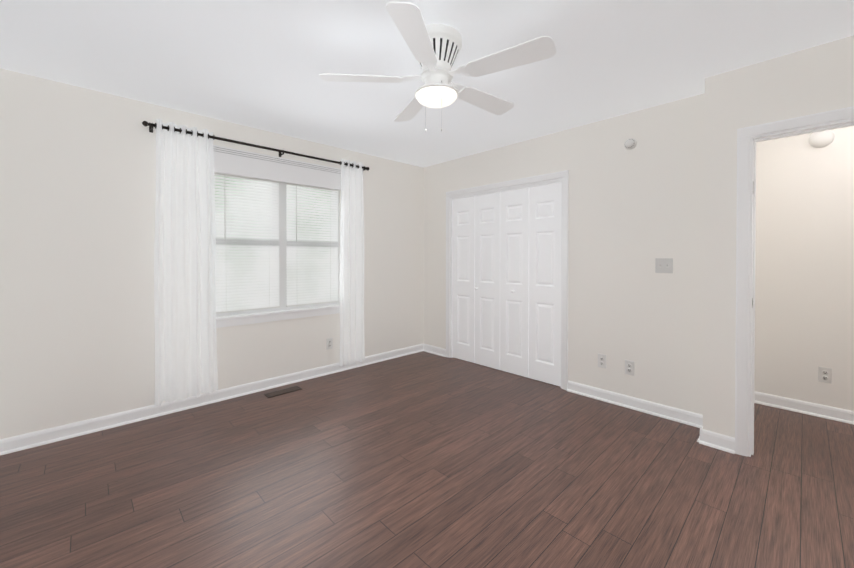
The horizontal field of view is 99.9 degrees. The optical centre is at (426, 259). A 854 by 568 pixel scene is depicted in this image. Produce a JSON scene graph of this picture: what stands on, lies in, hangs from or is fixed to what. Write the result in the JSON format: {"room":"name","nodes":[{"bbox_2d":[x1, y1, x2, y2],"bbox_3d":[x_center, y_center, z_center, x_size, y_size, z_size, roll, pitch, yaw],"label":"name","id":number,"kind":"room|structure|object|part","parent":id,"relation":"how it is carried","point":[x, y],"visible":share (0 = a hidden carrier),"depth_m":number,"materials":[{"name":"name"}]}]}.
{"room":"empty bedroom","nodes":[
{"label":"empty bedroom","id":0,"kind":"room"},
{"bbox_2d":[0,68,423,438],"bbox_3d":[-1.123,-0.004,3.892,4.840,2.440,0.180,0,1,-44],"label":"wall","id":1,"kind":"structure","parent":0,"point":[77,224],"depth_m":2.62,"materials":[{"name":"white paint"}]},
{"bbox_2d":[0,439,3,455],"bbox_3d":[-1.201,1.196,0.668,0.030,0.092,4.400,0,1,-44],"label":"baseboard","id":2,"kind":"structure","parent":1,"relation":"attached to","point":[1,440],"depth_m":2.27,"materials":[{"name":"white wood"}]},
{"bbox_2d":[4,343,423,454],"bbox_3d":[-1.366,1.173,3.526,3.670,0.092,0.030,0,1,-44],"label":"baseboard","id":3,"kind":"structure","parent":1,"relation":"attached to","point":[101,423],"depth_m":2.88,"materials":[{"name":"white wood"}]},
{"bbox_2d":[142,121,368,170],"bbox_3d":[-1.415,-1.030,3.408,2.038,0.068,0.108,0,1,-44],"label":"curtain rod","id":4,"kind":"object","parent":1,"relation":"attached to","point":[152,125],"visible":0.85,"depth_m":3.17,"materials":[{"name":"black metal"}]},
{"bbox_2d":[154,119,217,405],"bbox_3d":[-1.928,0.019,2.885,0.431,2.180,0.099,0,1,-44],"label":"curtain","id":5,"kind":"object","parent":4,"relation":"hanging from","point":[185,302],"visible":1,"depth_m":2.86,"materials":[{"name":"white fabric"}]},
{"bbox_2d":[340,159,364,366],"bbox_3d":[-0.815,0.030,3.941,0.319,2.220,0.087,0,1,-44],"label":"curtain","id":6,"kind":"object","parent":4,"relation":"hanging from","point":[352,346],"visible":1,"depth_m":3.94,"materials":[{"name":"white fabric"}]},
{"bbox_2d":[214,172,339,316],"bbox_3d":[-1.449,-0.167,3.566,1.280,1.330,0.142,0,1,-44],"label":"window blinds","id":7,"kind":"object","parent":1,"relation":"in","point":[286,274],"depth_m":3.48,"materials":[{"name":"white plastic"}]},
{"bbox_3d":[-1.464,-0.172,3.582,1.154,1.194,0.034,0,1,-44],"label":"glass","id":8,"kind":"part","parent":7,"relation":"part of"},
{"bbox_3d":[-1.415,-0.168,3.530,1.220,1.269,0.042,0,1,-44],"label":"window blind rails","id":9,"kind":"part","parent":7,"relation":"part of","materials":[{"name":"white plastic"}]},
{"bbox_2d":[213,145,340,189],"bbox_3d":[-1.383,-0.871,3.491,1.310,0.230,0.030,0,1,-44],"label":"trim","id":10,"kind":"structure","parent":1,"relation":"attached to","point":[232,161],"depth_m":3.40,"materials":[{"name":"white painted wood"}]},
{"bbox_2d":[216,304,339,327],"bbox_3d":[-1.404,0.540,3.525,1.370,0.086,0.092,0,1,-44],"label":"window sill","id":11,"kind":"structure","parent":1,"relation":"attached to","point":[240,319],"depth_m":3.43,"materials":[{"name":"white wood"}]},
{"bbox_2d":[326,338,332,349],"bbox_3d":[-1.044,0.896,3.845,0.072,0.118,0.009,0,1,-44],"label":"wall jack","id":12,"kind":"object","parent":1,"relation":"attached to","point":[329,343],"visible":1,"depth_m":3.84,"materials":[{"name":"white plastic"}]},
{"bbox_2d":[0,351,853,567],"bbox_3d":[0.710,1.282,1.975,4.840,0.100,5.500,0,1,-44],"label":"floor","id":13,"kind":"structure","parent":0,"point":[423,459],"depth_m":1.96,"materials":[{"name":"brown wood"}]},
{"bbox_2d":[264,386,301,397],"bbox_3d":[-1.325,1.218,3.317,0.310,0.006,0.110,0,1,-44],"label":"floor vent","id":14,"kind":"object","parent":13,"relation":"in","point":[282,392],"visible":1,"depth_m":3.31,"materials":[{"name":"brown"}]},
{"bbox_2d":[0,0,853,166],"bbox_3d":[0.710,-1.268,1.954,4.840,0.120,5.500,0,1,-44],"label":"ceiling","id":15,"kind":"structure","parent":0,"point":[261,64],"depth_m":2.12,"materials":[{"name":"white paint"}]},
{"bbox_2d":[319,2,555,131],"bbox_3d":[0.086,-0.946,1.984,1.176,0.526,1.208,0,1,-44],"label":"ceiling fan","id":16,"kind":"object","parent":15,"relation":"hanging from","point":[435,49],"visible":1,"depth_m":1.86,"materials":[{"name":"white painted metal"},{"name":"white plastic"},{"name":"glass"}]},
{"bbox_2d":[424,93,704,414],"bbox_3d":[1.044,-0.003,3.732,0.120,2.440,3.040,0,1,-44],"label":"wall","id":17,"kind":"structure","parent":0,"point":[636,211],"depth_m":3.00,"materials":[{"name":"white paint"}]},
{"bbox_2d":[424,344,445,356],"bbox_3d":[0.098,1.163,4.627,0.030,0.092,0.393,0,1,-44],"label":"baseboard","id":18,"kind":"structure","parent":17,"relation":"attached to","point":[427,348],"depth_m":4.62,"materials":[{"name":"white wood"}]},
{"bbox_2d":[452,196,474,362],"bbox_3d":[0.451,0.230,4.335,0.044,1.952,0.348,0,1,-44],"label":"closet door leaf","id":19,"kind":"structure","parent":17,"relation":"in","point":[463,278],"depth_m":4.32,"materials":[{"name":"white wood"}]},
{"bbox_2d":[475,192,499,369],"bbox_3d":[0.694,0.232,4.079,0.044,1.952,0.348,0,1,-44],"label":"closet door leaf","id":20,"kind":"structure","parent":17,"relation":"in","point":[487,280],"depth_m":4.06,"materials":[{"name":"white wood"}]},
{"bbox_2d":[446,170,568,389],"bbox_3d":[0.827,0.215,3.962,0.120,2.000,1.450,0,1,-44],"label":"door frame","id":21,"kind":"structure","parent":17,"relation":"attached to","point":[548,182],"depth_m":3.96,"materials":[{"name":"white wood"}]},
{"bbox_2d":[500,188,528,377],"bbox_3d":[0.937,0.234,3.823,0.044,1.952,0.348,0,1,-44],"label":"closet door leaf","id":22,"kind":"structure","parent":17,"relation":"in","point":[514,276],"depth_m":3.80,"materials":[{"name":"white wood"}]},
{"bbox_2d":[529,183,560,386],"bbox_3d":[1.181,0.236,3.567,0.044,1.952,0.348,0,1,-44],"label":"closet door leaf","id":23,"kind":"structure","parent":17,"relation":"in","point":[545,283],"depth_m":3.55,"materials":[{"name":"white wood"}]},
{"bbox_2d":[598,353,605,367],"bbox_3d":[1.528,0.882,3.136,0.009,0.118,0.072,0,1,-44],"label":"outlet","id":24,"kind":"object","parent":17,"relation":"attached to","point":[601,360],"visible":1,"depth_m":3.13,"materials":[{"name":"white plastic"}]},
{"bbox_2d":[625,360,633,375],"bbox_3d":[1.680,0.893,2.977,0.009,0.118,0.072,0,1,-44],"label":"outlet","id":25,"kind":"object","parent":17,"relation":"attached to","point":[629,367],"visible":1,"depth_m":2.97,"materials":[{"name":"white plastic"}]},
{"bbox_2d":[624,138,636,149],"bbox_3d":[1.668,-0.957,2.950,0.042,0.090,0.090,0,1,-44],"label":"smoke detector","id":26,"kind":"object","parent":17,"relation":"attached to","point":[630,143],"visible":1,"depth_m":2.93,"materials":[{"name":"white plastic"}]},
{"bbox_2d":[567,381,711,434],"bbox_3d":[1.675,1.177,2.969,0.030,0.092,1.053,0,1,-44],"label":"baseboard","id":27,"kind":"structure","parent":17,"relation":"attached to","point":[667,412],"depth_m":2.91,"materials":[{"name":"white wood"}]},
{"bbox_2d":[655,258,672,272],"bbox_3d":[1.842,0.045,2.793,0.017,0.115,0.116,0,1,-44],"label":"switch plate","id":28,"kind":"object","parent":17,"relation":"attached to","point":[663,265],"visible":1,"depth_m":2.79,"materials":[{"name":"white plastic"}]},
{"bbox_2d":[703,73,723,433],"bbox_3d":[2.311,0.005,2.769,1.170,2.440,0.100,0,1,-44],"label":"wall","id":29,"kind":"structure","parent":0,"point":[713,249],"depth_m":2.37,"materials":[{"name":"white paint"}]},
{"bbox_2d":[722,35,853,437],"bbox_3d":[2.716,0.015,1.582,0.120,2.440,2.180,0,1,-44],"label":"wall","id":30,"kind":"structure","parent":0,"point":[814,80],"depth_m":2.20,"materials":[{"name":"white paint"}]},
{"bbox_2d":[735,106,853,456],"bbox_3d":[2.328,0.204,1.991,0.156,2.055,0.920,0,1,-44],"label":"door frame","id":31,"kind":"structure","parent":30,"relation":"attached to","point":[745,134],"depth_m":2.24,"materials":[{"name":"white wood"}]},
{"bbox_2d":[754,126,853,410],"bbox_3d":[3.529,0.008,2.424,0.120,2.440,2.280,0,1,-44],"label":"wall","id":32,"kind":"structure","parent":0,"point":[804,285],"depth_m":2.87,"materials":[{"name":"white paint"}]},
{"bbox_2d":[754,391,853,424],"bbox_3d":[3.468,1.182,2.389,0.030,0.092,2.060,0,1,-44],"label":"baseboard","id":33,"kind":"structure","parent":32,"relation":"attached to","point":[823,411],"depth_m":2.86,"materials":[{"name":"white wood"}]},
{"bbox_2d":[809,130,834,147],"bbox_3d":[3.066,-0.945,2.789,0.038,0.136,0.136,0,1,-44],"label":"ceiling light","id":34,"kind":"object","parent":32,"relation":"attached to","point":[820,139],"visible":0.85,"depth_m":2.78,"materials":[{"name":"white glass"}]},
{"bbox_2d":[818,366,831,383],"bbox_3d":[3.097,0.895,2.793,0.009,0.118,0.072,0,1,-44],"label":"outlet","id":35,"kind":"object","parent":32,"relation":"attached to","point":[825,374],"visible":1,"depth_m":2.79,"materials":[{"name":"white plastic"}]},
{"label":"outside","id":36,"kind":"structure","parent":0,"visible":0},
{"bbox_2d":[215,176,329,259],"bbox_3d":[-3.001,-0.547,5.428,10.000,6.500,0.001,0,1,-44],"label":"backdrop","id":37,"kind":"structure","parent":36,"point":[268,211],"depth_m":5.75,"materials":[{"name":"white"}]}
]}

